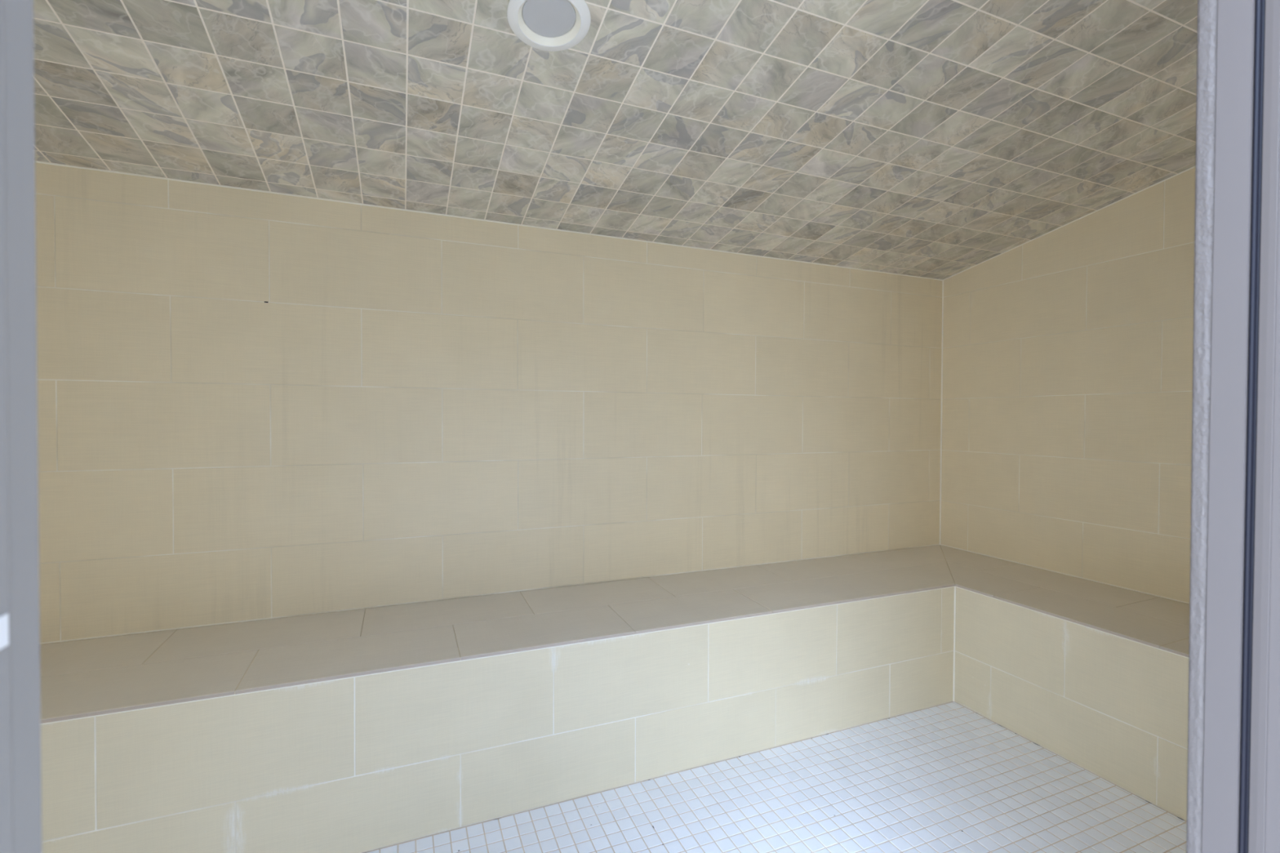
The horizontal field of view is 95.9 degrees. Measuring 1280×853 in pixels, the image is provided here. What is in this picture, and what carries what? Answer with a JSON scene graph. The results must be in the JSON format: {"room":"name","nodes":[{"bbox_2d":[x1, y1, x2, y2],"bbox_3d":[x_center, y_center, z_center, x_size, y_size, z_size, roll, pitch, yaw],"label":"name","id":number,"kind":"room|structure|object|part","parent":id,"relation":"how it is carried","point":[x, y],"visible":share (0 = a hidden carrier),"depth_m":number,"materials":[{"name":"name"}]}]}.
{"room":"spa","nodes":[
{"label":"spa","id":0,"kind":"room"},
{"bbox_2d":[35,160,943,644],"bbox_3d":[-0.164,0.193,2.712,4.440,2.177,0.107,0,1,-22],"label":"wall","id":1,"kind":"structure","parent":0,"point":[253,405],"depth_m":2.36,"materials":[{"name":"tile"}]},
{"bbox_2d":[33,0,1197,279],"bbox_3d":[0.283,-1.121,1.623,4.280,0.531,2.306,0,1,-22],"label":"ceiling","id":2,"kind":"structure","parent":0,"point":[931,139],"depth_m":1.82,"materials":[{"name":"tile"}]},
{"bbox_2d":[506,0,591,51],"bbox_3d":[-0.231,-1.059,1.467,0.210,0.086,0.207,0,1,-30],"label":"recessed light","id":3,"kind":"object","parent":2,"relation":"in","point":[549,25],"visible":1,"depth_m":1.48,"materials":[{"name":"white plastic"}]},
{"bbox_2d":[362,701,1186,852],"bbox_3d":[0.297,1.330,1.602,4.280,0.062,2.385,0,1,-22],"label":"floor","id":4,"kind":"structure","parent":0,"point":[947,777],"depth_m":1.96,"materials":[{"name":"white tile"}]},
{"bbox_2d":[40,545,1189,852],"bbox_3d":[0.279,1.018,1.645,4.238,0.563,2.240,0,1,-22],"label":"bench","id":5,"kind":"object","parent":4,"relation":"on","point":[360,731],"visible":0.97,"depth_m":2.01,"materials":[{"name":"tile"}]},
{"bbox_3d":[-0.032,0.734,2.398,4.236,0.020,0.602,0,1,-22],"label":"seat","id":6,"kind":"part","parent":5,"relation":"part of","materials":[{"name":"tile"}]},
{"bbox_3d":[1.954,0.743,2.332,0.617,0.020,2.239,0,1,-22],"label":"seat","id":7,"kind":"part","parent":5,"relation":"part of","materials":[{"name":"tile"}]},
{"bbox_2d":[939,165,1195,604],"bbox_3d":[2.278,0.008,2.479,0.105,2.573,2.392,0,1,-22],"label":"wall","id":8,"kind":"structure","parent":0,"point":[1067,402],"depth_m":2.75,"materials":[{"name":"tile"}]},
{"bbox_3d":[0.730,0.035,0.546,4.440,2.565,0.103,0,1,-22],"label":"wall","id":9,"kind":"structure","parent":0,"visible":0},
{"bbox_2d":[0,0,1279,852],"bbox_3d":[0.144,0.274,0.316,0.809,2.089,0.096,0,1,-22],"label":"door","id":10,"kind":"structure","parent":9,"relation":"in","point":[1233,772],"depth_m":0.46,"materials":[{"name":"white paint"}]},
{"bbox_3d":[-0.203,0.067,0.174,0.003,0.011,0.037,0,1,-22],"label":"latch plate","id":11,"kind":"part","parent":10,"relation":"part of","materials":[{"name":"metal"}]}
]}

